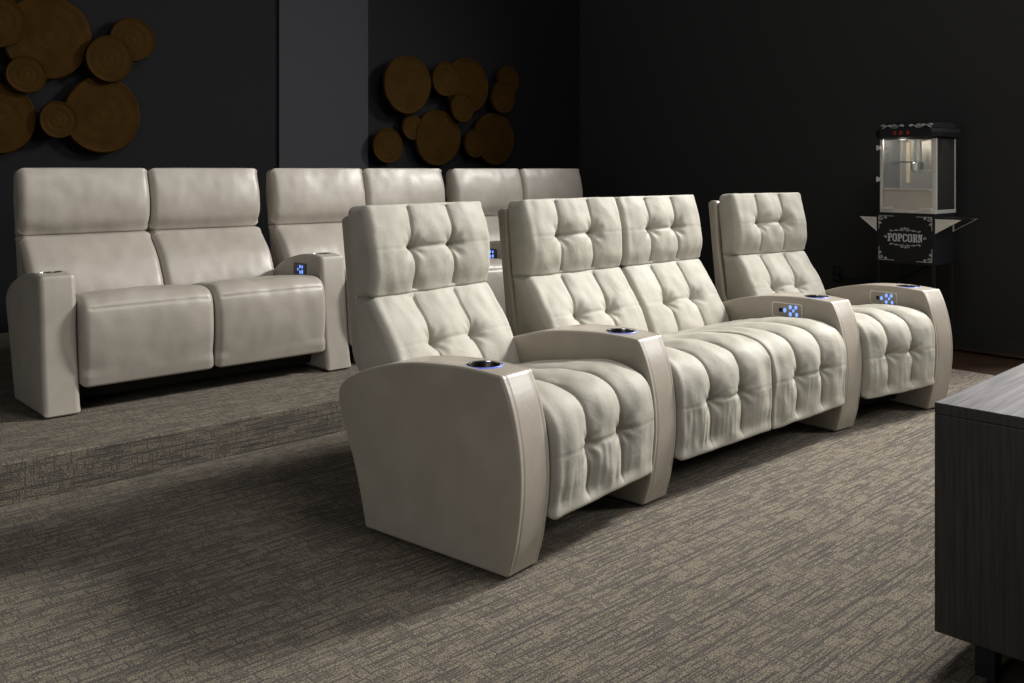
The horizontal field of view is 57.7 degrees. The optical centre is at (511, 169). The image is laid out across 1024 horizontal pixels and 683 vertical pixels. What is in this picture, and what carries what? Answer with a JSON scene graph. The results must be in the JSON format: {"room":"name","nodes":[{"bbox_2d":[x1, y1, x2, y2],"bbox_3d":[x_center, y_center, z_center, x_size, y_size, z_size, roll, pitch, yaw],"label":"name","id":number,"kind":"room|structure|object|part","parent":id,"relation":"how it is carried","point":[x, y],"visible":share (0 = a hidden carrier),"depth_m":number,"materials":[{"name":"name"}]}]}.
{"room":"home theater","nodes":[
{"label":"home theater","id":0,"kind":"room"},
{"bbox_2d":[0,0,579,332],"bbox_3d":[-2.868,-0.200,5.646,9.500,2.950,0.100,0,0,-42],"label":"wall","id":1,"kind":"structure","parent":0,"point":[206,93],"depth_m":6.58,"materials":[{"name":"grey paint"}]},
{"bbox_2d":[0,333,9,348],"bbox_3d":[-4.008,1.003,4.521,6.200,0.090,0.018,0,0,-42],"label":"baseboard","id":2,"kind":"structure","parent":1,"relation":"attached to","point":[4,337],"depth_m":5.46,"materials":[{"name":"wood"}]},
{"bbox_2d":[0,0,154,153],"bbox_3d":[-2.724,-0.568,5.630,1.127,0.954,0.118,0,0,-42],"label":"wall sculpture","id":3,"kind":"object","parent":1,"relation":"attached to","point":[42,41],"visible":1,"depth_m":5.63,"materials":[{"name":"brown wood"}]},
{"bbox_2d":[278,0,367,169],"bbox_3d":[-1.397,-0.313,6.919,0.756,2.720,0.030,0,0,-42],"label":"pillar","id":4,"kind":"structure","parent":1,"relation":"attached to","point":[323,44],"depth_m":6.89,"materials":[{"name":"paint"}]},
{"bbox_2d":[371,56,518,165],"bbox_3d":[-0.515,-0.485,7.654,1.544,0.909,0.118,0,0,-42],"label":"wall sculpture","id":5,"kind":"object","parent":1,"relation":"attached to","point":[407,82],"visible":1,"depth_m":7.60,"materials":[{"name":"brown wood"}]},
{"bbox_2d":[580,0,1023,358],"bbox_3d":[2.044,-0.200,7.332,0.100,2.950,4.150,0,0,-42],"label":"wall","id":6,"kind":"structure","parent":0,"point":[707,100],"depth_m":6.97,"materials":[{"name":"black paint"}]},
{"bbox_2d":[833,266,842,281],"bbox_3d":[2.401,0.767,6.858,0.012,0.118,0.075,0,0,-42],"label":"wall outlet","id":7,"kind":"object","parent":6,"relation":"attached to","point":[836,269],"visible":1,"depth_m":6.85,"materials":[{"name":"black plastic"}]},
{"bbox_2d":[953,334,1023,355],"bbox_3d":[2.889,1.150,6.322,0.018,0.100,1.920,0,0,-42],"label":"baseboard","id":8,"kind":"structure","parent":6,"relation":"attached to","point":[964,341],"depth_m":6.07,"materials":[{"name":"black paint"}]},
{"bbox_2d":[953,346,1023,358],"bbox_3d":[2.876,1.190,6.311,0.016,0.018,1.920,0,0,-42],"label":"trim","id":9,"kind":"structure","parent":6,"relation":"attached to","point":[954,347],"depth_m":6.05,"materials":[{"name":"brown wood"}]},
{"bbox_2d":[952,350,1023,682],"bbox_3d":[0.873,1.260,3.784,12.500,0.104,7.800,0,0,-42],"label":"floor","id":10,"kind":"structure","parent":0,"point":[1013,671],"depth_m":5.72,"materials":[{"name":"carpet"}]},
{"bbox_2d":[0,348,359,506],"bbox_3d":[-2.030,1.128,4.732,9.410,0.160,2.380,0,0,-42],"label":"platform","id":11,"kind":"object","parent":10,"relation":"on","point":[114,437],"visible":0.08,"depth_m":3.91,"materials":[{"name":"carpet"}]},
{"bbox_2d":[6,168,582,417],"bbox_3d":[-0.697,0.518,5.644,4.230,1.060,0.934,0,0,-42],"label":"sofa","id":12,"kind":"object","parent":11,"relation":"on","point":[128,279],"visible":0.57,"depth_m":4.72,"materials":[{"name":"beige leather"}]},
{"bbox_3d":[-2.103,0.744,4.159,0.150,0.596,0.602,0,0,-43],"label":"arm","id":13,"kind":"part","parent":12,"relation":"part of","materials":[{"name":"beige leather"}]},
{"bbox_3d":[-2.114,0.483,4.683,0.640,0.332,0.305,0,0,-43],"label":"backrest","id":14,"kind":"part","parent":12,"relation":"part of","materials":[{"name":"beige leather"}]},
{"bbox_2d":[75,284,213,386],"bbox_3d":[-1.818,0.740,4.407,0.602,0.400,0.616,0,0,-43],"label":"seat cushion","id":15,"kind":"object","parent":12,"relation":"on","point":[124,332],"depth_m":4.17,"materials":[{"name":"beige leather"}]},
{"bbox_3d":[-1.642,0.483,5.116,0.634,0.332,0.304,0,0,-43],"label":"backrest","id":16,"kind":"part","parent":12,"relation":"part of","materials":[{"name":"beige leather"}]},
{"bbox_2d":[191,275,324,366],"bbox_3d":[-1.371,0.741,4.814,0.602,0.398,0.620,0,0,-43],"label":"seat cushion","id":17,"kind":"object","parent":12,"relation":"on","point":[256,318],"depth_m":4.58,"materials":[{"name":"beige leather"}]},
{"bbox_3d":[-1.143,0.535,5.009,0.008,0.070,0.130,0,0,-43],"label":"control panel","id":18,"kind":"part","parent":12,"relation":"part of","materials":[{"name":"black plastic"}]},
{"bbox_3d":[-1.112,0.482,5.603,0.640,0.331,0.302,0,0,-43],"label":"backrest","id":19,"kind":"part","parent":12,"relation":"part of","materials":[{"name":"beige leather"}]},
{"bbox_3d":[-1.100,0.744,5.077,0.150,0.596,0.602,0,0,-43],"label":"arm","id":20,"kind":"part","parent":12,"relation":"part of","materials":[{"name":"beige leather"}]},
{"bbox_2d":[344,270,351,345],"bbox_3d":[-0.815,0.741,5.325,0.602,0.397,0.617,0,0,-43],"label":"seat cushion","id":21,"kind":"object","parent":12,"relation":"on","point":[346,306],"depth_m":4.94,"materials":[{"name":"beige leather"}]},
{"bbox_3d":[-0.108,0.483,6.521,0.640,0.332,0.305,0,0,-43],"label":"backrest","id":22,"kind":"part","parent":12,"relation":"part of","materials":[{"name":"beige leather"}]},
{"bbox_3d":[-0.140,0.535,5.928,0.008,0.070,0.130,0,0,-43],"label":"control panel","id":23,"kind":"part","parent":12,"relation":"part of","materials":[{"name":"black plastic"}]},
{"bbox_2d":[485,258,505,315],"bbox_3d":[-0.368,0.741,5.733,0.602,0.398,0.618,0,0,-43],"label":"seat cushion","id":24,"kind":"object","parent":12,"relation":"on","point":[494,280],"depth_m":5.59,"materials":[{"name":"beige leather"}]},
{"bbox_3d":[-0.098,0.744,5.996,0.150,0.596,0.602,0,0,-43],"label":"arm","id":25,"kind":"part","parent":12,"relation":"part of","materials":[{"name":"beige leather"}]},
{"bbox_2d":[0,369,1011,682],"bbox_3d":[-0.498,1.204,2.616,8.700,0.008,2.810,0,0,-42],"label":"carpet","id":26,"kind":"object","parent":10,"relation":"on","point":[795,552],"visible":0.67,"depth_m":2.73,"materials":[{"name":"grey carpet"}]},
{"bbox_2d":[339,192,952,576],"bbox_3d":[0.751,0.662,4.092,3.216,1.075,1.123,0,0,-42],"label":"sofa","id":27,"kind":"object","parent":26,"relation":"on","point":[615,359],"visible":1,"depth_m":3.53,"materials":[{"name":"beige leather"}]},
{"bbox_3d":[-0.327,0.503,3.557,0.248,0.673,0.638,0,0,39],"label":"panel","id":28,"kind":"part","parent":27,"relation":"part of","materials":[{"name":"beige leather"}]},
{"bbox_3d":[-0.261,0.625,3.508,0.303,0.354,0.651,0,0,39],"label":"backrest","id":29,"kind":"part","parent":27,"relation":"part of","materials":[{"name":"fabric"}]},
{"bbox_3d":[-0.240,0.896,2.995,0.797,0.595,0.150,0,0,39],"label":"arm","id":30,"kind":"part","parent":27,"relation":"part of","materials":[{"name":"beige leather"}]},
{"bbox_3d":[0.470,0.503,4.410,1.230,0.673,0.248,0,0,-43],"label":"panel","id":31,"kind":"part","parent":27,"relation":"part of","materials":[{"name":"beige leather"}]},
{"bbox_3d":[0.322,0.626,4.119,0.616,0.355,0.306,0,0,-43],"label":"backrest","id":32,"kind":"part","parent":27,"relation":"part of","materials":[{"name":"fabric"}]},
{"bbox_2d":[515,359,653,519],"bbox_3d":[0.056,0.870,3.241,0.694,0.385,0.602,0,0,39],"label":"seat cushion","id":33,"kind":"object","parent":27,"relation":"on","point":[588,424],"depth_m":2.99,"materials":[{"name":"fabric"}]},
{"bbox_3d":[0.240,0.896,3.583,0.259,0.595,0.806,0,0,-43],"label":"arm","id":34,"kind":"part","parent":27,"relation":"part of","materials":[{"name":"beige leather"}]},
{"bbox_3d":[0.775,0.626,4.538,0.614,0.355,0.303,0,0,-43],"label":"backrest","id":35,"kind":"part","parent":27,"relation":"part of","materials":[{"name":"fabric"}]},
{"bbox_2d":[661,332,771,460],"bbox_3d":[0.611,0.871,3.824,0.612,0.383,0.693,0,0,-43],"label":"seat cushion","id":36,"kind":"object","parent":27,"relation":"on","point":[721,382],"depth_m":3.57,"materials":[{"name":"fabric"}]},
{"bbox_3d":[1.378,0.503,5.157,0.564,0.673,0.248,0,0,-33],"label":"panel","id":37,"kind":"part","parent":27,"relation":"part of","materials":[{"name":"beige leather"}]},
{"bbox_2d":[661,317,845,428],"bbox_3d":[1.063,0.870,4.239,0.612,0.386,0.693,0,0,-43],"label":"seat cushion","id":38,"kind":"object","parent":27,"relation":"on","point":[806,355],"depth_m":4.03,"materials":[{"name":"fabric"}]},
{"bbox_3d":[1.447,0.625,5.054,0.564,0.354,0.302,0,0,-33],"label":"backrest","id":39,"kind":"part","parent":27,"relation":"part of","materials":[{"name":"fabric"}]},
{"bbox_3d":[1.308,0.667,4.422,0.012,0.071,0.161,0,0,-43],"label":"control panel","id":40,"kind":"part","parent":27,"relation":"part of","materials":[{"name":"plastic"}]},
{"bbox_3d":[1.343,0.896,4.589,0.272,0.595,0.806,0,0,-43],"label":"arm","id":41,"kind":"part","parent":27,"relation":"part of","materials":[{"name":"beige leather"}]},
{"bbox_3d":[1.932,0.667,4.837,0.009,0.071,0.160,0,0,-33],"label":"control panel","id":42,"kind":"part","parent":27,"relation":"part of","materials":[{"name":"plastic"}]},
{"bbox_3d":[1.939,0.896,4.968,0.150,0.595,0.797,0,0,-33],"label":"arm","id":43,"kind":"part","parent":27,"relation":"part of","materials":[{"name":"beige leather"}]},
{"bbox_2d":[851,304,934,398],"bbox_3d":[1.681,0.872,4.712,0.552,0.384,0.692,0,0,-33],"label":"seat cushion","id":44,"kind":"object","parent":27,"relation":"on","point":[896,342],"depth_m":4.43,"materials":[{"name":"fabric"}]},
{"bbox_2d":[860,212,978,355],"bbox_3d":[2.640,0.739,6.045,0.298,0.922,0.656,0,0,-42],"label":"cart","id":45,"kind":"object","parent":10,"relation":"on","point":[903,238],"visible":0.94,"depth_m":5.95,"materials":[{"name":"black metal"}]},
{"bbox_3d":[2.408,0.900,6.101,0.032,0.600,0.031,0,0,-43],"label":"leg","id":46,"kind":"part","parent":45,"relation":"part of","materials":[{"name":"black metal"}]},
{"bbox_2d":[837,266,927,282],"bbox_3d":[2.644,0.700,6.474,0.077,0.210,0.899,0,0,-29],"label":"power cord","id":47,"kind":"object","parent":45,"relation":"attached to","point":[925,266],"visible":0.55,"depth_m":6.52,"materials":[{"name":"black rubber"}]},
{"bbox_3d":[2.604,0.900,6.280,0.032,0.600,0.031,0,0,-43],"label":"leg","id":48,"kind":"part","parent":45,"relation":"part of","materials":[{"name":"black metal"}]},
{"bbox_2d":[876,121,960,213],"bbox_3d":[2.640,-0.015,6.054,0.379,0.582,0.436,0,0,-42],"label":"machine","id":49,"kind":"object","parent":45,"relation":"on","point":[927,162],"visible":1,"depth_m":5.97,"materials":[{"name":"metal"}]},
{"bbox_3d":[2.422,0.028,6.088,0.018,0.456,0.020,0,0,-43],"label":"corner post","id":50,"kind":"part","parent":49,"relation":"part of","materials":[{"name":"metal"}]},
{"bbox_3d":[2.630,0.028,6.280,0.018,0.456,0.014,0,0,-43],"label":"corner post","id":51,"kind":"part","parent":49,"relation":"part of","materials":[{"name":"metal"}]},
{"bbox_3d":[2.535,0.123,5.957,0.008,0.010,0.316,0,0,-43],"label":"door rail","id":52,"kind":"part","parent":49,"relation":"part of","materials":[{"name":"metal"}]},
{"bbox_3d":[2.537,0.191,5.960,0.010,0.121,0.316,0,0,-43],"label":"panel","id":53,"kind":"part","parent":49,"relation":"part of","materials":[{"name":"metal"}]},
{"bbox_2d":[886,139,931,172],"bbox_3d":[2.600,-0.091,6.030,0.152,0.218,0.331,0,0,-43],"label":"kettle","id":54,"kind":"object","parent":49,"relation":"on","point":[917,166],"depth_m":6.02,"materials":[{"name":"metal"}]},
{"bbox_3d":[2.750,0.026,6.155,0.004,0.452,0.334,0,0,-43],"label":"plate","id":55,"kind":"part","parent":49,"relation":"part of","materials":[{"name":"glass"}]},
{"bbox_2d":[880,206,955,213],"bbox_3d":[2.639,0.256,6.053,0.310,0.041,0.364,0,0,-43],"label":"tray","id":56,"kind":"object","parent":49,"relation":"on","point":[893,209],"depth_m":5.94,"materials":[{"name":"metal"}]},
{"bbox_3d":[2.654,0.028,5.838,0.018,0.456,0.026,0,0,-43],"label":"corner post","id":57,"kind":"part","parent":49,"relation":"part of","materials":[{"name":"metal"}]},
{"bbox_3d":[2.763,0.026,5.925,0.265,0.452,0.003,0,0,-43],"label":"glass pane","id":58,"kind":"part","parent":49,"relation":"part of","materials":[{"name":"grey"}]},
{"bbox_3d":[2.864,0.028,6.025,0.018,0.456,0.014,0,0,-43],"label":"corner post","id":59,"kind":"part","parent":49,"relation":"part of","materials":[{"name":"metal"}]},
{"bbox_3d":[2.647,0.900,5.840,0.032,0.600,0.031,0,0,-43],"label":"leg","id":60,"kind":"part","parent":45,"relation":"part of","materials":[{"name":"black metal"}]},
{"bbox_3d":[2.843,0.900,6.019,0.032,0.600,0.031,0,0,-43],"label":"leg","id":61,"kind":"part","parent":45,"relation":"part of","materials":[{"name":"black metal"}]},
{"bbox_2d":[936,216,978,219],"bbox_3d":[2.808,0.303,5.861,0.260,0.006,0.159,0,0,-43],"label":"shelf","id":62,"kind":"object","parent":45,"relation":"attached to","point":[937,217],"depth_m":5.86,"materials":[{"name":"black metal"}]},
{"bbox_2d":[935,363,1023,682],"bbox_3d":[1.787,0.879,2.637,1.700,0.652,0.490,0,0,-44],"label":"credenza","id":63,"kind":"object","parent":10,"relation":"on","point":[979,428],"visible":1,"depth_m":2.15,"materials":[{"name":"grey wood"}]}
]}

